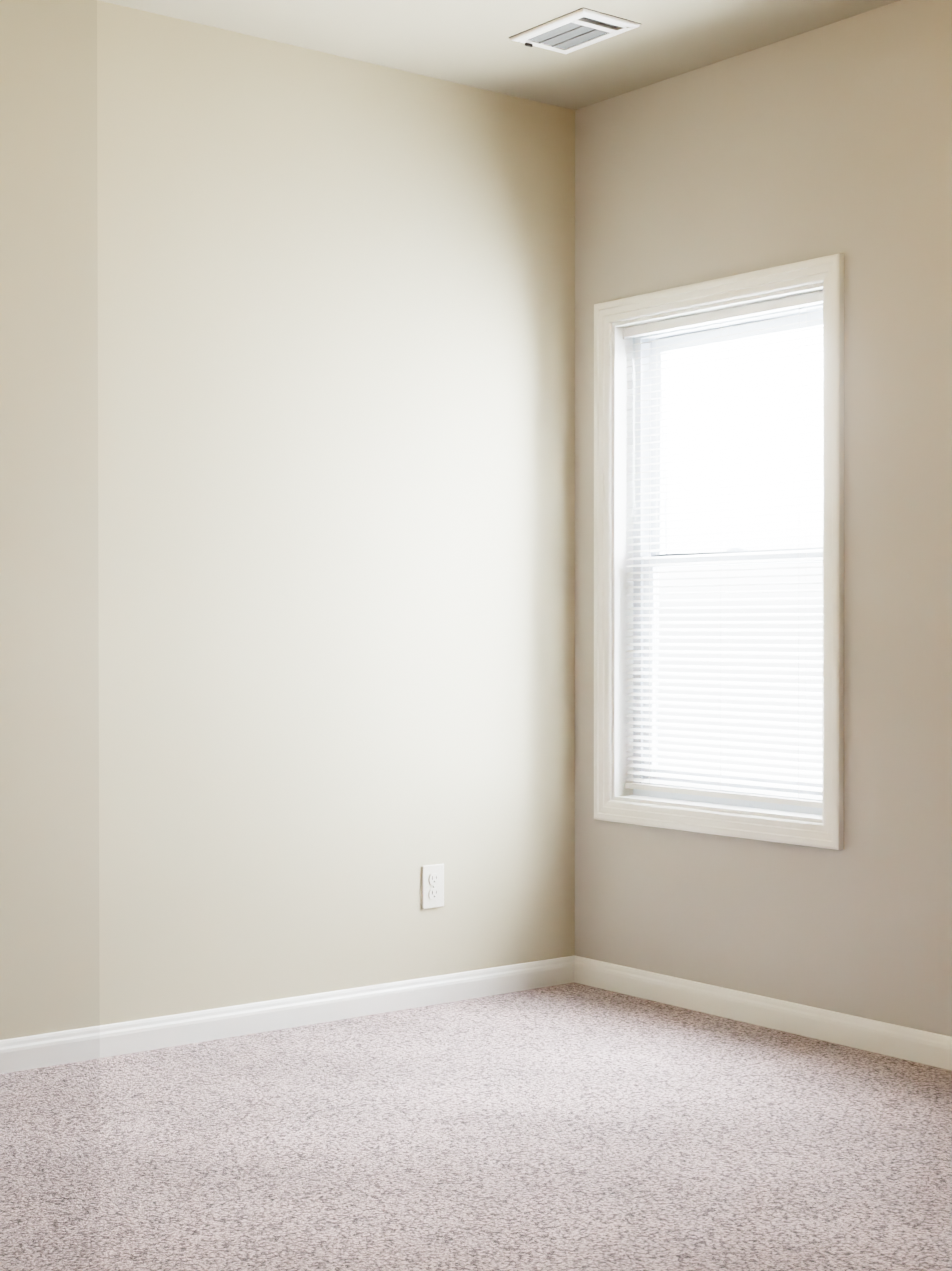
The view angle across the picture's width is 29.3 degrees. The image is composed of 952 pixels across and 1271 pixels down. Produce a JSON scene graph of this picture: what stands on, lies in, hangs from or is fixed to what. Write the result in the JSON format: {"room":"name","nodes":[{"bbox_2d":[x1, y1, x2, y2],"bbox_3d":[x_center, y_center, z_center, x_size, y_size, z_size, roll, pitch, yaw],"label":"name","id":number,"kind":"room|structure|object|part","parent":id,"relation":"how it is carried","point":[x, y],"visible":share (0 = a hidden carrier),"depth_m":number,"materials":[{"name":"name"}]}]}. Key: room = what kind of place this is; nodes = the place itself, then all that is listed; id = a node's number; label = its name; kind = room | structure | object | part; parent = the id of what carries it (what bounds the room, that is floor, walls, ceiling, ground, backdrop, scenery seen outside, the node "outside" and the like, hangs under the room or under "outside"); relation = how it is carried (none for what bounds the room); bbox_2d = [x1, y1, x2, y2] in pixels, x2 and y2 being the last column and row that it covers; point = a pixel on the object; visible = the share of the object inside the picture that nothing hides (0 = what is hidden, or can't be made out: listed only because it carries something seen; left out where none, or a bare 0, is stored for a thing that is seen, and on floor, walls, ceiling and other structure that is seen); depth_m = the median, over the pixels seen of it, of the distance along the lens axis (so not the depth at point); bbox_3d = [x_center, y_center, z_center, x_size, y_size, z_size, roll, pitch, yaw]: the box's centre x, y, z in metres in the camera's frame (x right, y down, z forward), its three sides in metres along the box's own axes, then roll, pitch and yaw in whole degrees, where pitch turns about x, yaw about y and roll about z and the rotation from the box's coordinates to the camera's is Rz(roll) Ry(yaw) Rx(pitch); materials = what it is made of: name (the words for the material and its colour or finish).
{"room":"empty bedroom","nodes":[
{"label":"empty bedroom","id":0,"kind":"room"},
{"bbox_2d":[0,0,574,1039],"bbox_3d":[-1.442,-0.244,3.853,4.535,2.440,0.140,0,0,-38],"label":"wall","id":1,"kind":"structure","parent":0,"point":[286,520],"depth_m":4.50,"materials":[{"name":"paint"}]},
{"bbox_2d":[0,956,571,1073],"bbox_3d":[-1.393,0.941,3.800,4.200,0.072,0.014,0,0,-38],"label":"baseboard","id":2,"kind":"structure","parent":1,"relation":"attached to","point":[147,1034],"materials":[{"name":"white wood"}]},
{"bbox_2d":[422,864,443,908],"bbox_3d":[-0.112,0.661,4.804,0.070,0.114,0.008,0,0,-38],"label":"electrical outlet","id":3,"kind":"object","parent":1,"relation":"attached to","point":[432,886],"visible":1,"depth_m":4.80,"materials":[{"name":"white plastic"}]},
{"bbox_2d":[0,982,951,1270],"bbox_3d":[0.013,1.036,2.000,4.535,0.100,4.863,0,0,-38],"label":"floor","id":4,"kind":"structure","parent":0,"point":[574,1126],"depth_m":3.47,"materials":[{"name":"carpet"}]},
{"bbox_2d":[99,0,899,109],"bbox_3d":[0.013,-1.504,1.986,4.535,0.100,4.863,0,0,-38],"label":"ceiling","id":5,"kind":"structure","parent":0,"point":[468,43],"depth_m":4.43,"materials":[{"name":"paint"}]},
{"bbox_2d":[509,7,640,53],"bbox_3d":[0.238,-1.459,4.418,0.186,0.016,0.276,0,0,-38],"label":"ceiling vent","id":6,"kind":"object","parent":5,"relation":"in","point":[583,27],"visible":1,"depth_m":4.40,"materials":[{"name":"white"}]},
{"bbox_3d":[0.130,-1.454,4.487,0.020,0.006,0.006,0,0,-38],"label":"lever","id":7,"kind":"part","parent":6,"relation":"part of","materials":[{"name":"grey"}]},
{"bbox_2d":[575,0,951,1036],"bbox_3d":[1.744,-0.241,3.347,0.140,2.440,4.583,0,0,-38],"label":"wall","id":8,"kind":"structure","parent":0,"point":[827,140],"depth_m":4.34,"materials":[{"name":"paint"}]},
{"bbox_2d":[594,253,843,849],"bbox_3d":[0.654,-0.201,4.724,0.157,1.419,0.875,0,0,-38],"label":"window","id":9,"kind":"structure","parent":8,"relation":"in","point":[621,542],"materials":[{"name":"white"}]},
{"bbox_2d":[632,337,635,519],"bbox_3d":[0.429,-0.564,4.955,0.010,0.500,0.009,0,0,-38],"label":"blind wand","id":10,"kind":"object","parent":9,"relation":"hanging from","point":[633,433],"visible":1,"depth_m":4.95,"materials":[{"name":"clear plastic"}]},
{"bbox_3d":[0.643,-0.827,4.712,0.032,0.032,0.741,0,0,-38],"label":"window blind head rail","id":11,"kind":"part","parent":9,"relation":"part of","materials":[{"name":"white plastic"}]},
{"bbox_3d":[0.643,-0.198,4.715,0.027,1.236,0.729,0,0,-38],"label":"window blind bottom rail","id":12,"kind":"part","parent":9,"relation":"part of","materials":[{"name":"white plastic"}]},
{"bbox_3d":[0.679,0.097,4.745,0.026,0.634,0.681,0,0,-38],"label":"window sash","id":13,"kind":"part","parent":9,"relation":"part of","materials":[{"name":"white plastic"}]},
{"bbox_3d":[0.701,-0.500,4.760,0.026,0.634,0.681,0,0,-38],"label":"window sash","id":14,"kind":"part","parent":9,"relation":"part of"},
{"bbox_3d":[0.701,-0.495,4.760,0.004,0.564,0.617,0,0,-38],"label":"sash glass","id":15,"kind":"part","parent":9,"relation":"part of","materials":[{"name":"clear glass"}]},
{"bbox_2d":[572,955,951,1070],"bbox_3d":[1.683,0.943,3.305,0.014,0.072,4.583,0,0,-38],"label":"baseboard","id":16,"kind":"structure","parent":8,"relation":"attached to","point":[906,1043],"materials":[{"name":"white wood"}]},
{"label":"outside","id":17,"kind":"structure","parent":0,"visible":0},
{"bbox_2d":[659,328,822,779],"bbox_3d":[1.407,-0.530,5.124,0.001,6.000,5.800,0,0,-38],"label":"sky","id":18,"kind":"structure","parent":17,"point":[783,376],"depth_m":5.82,"materials":[{"name":"white"}]}
]}

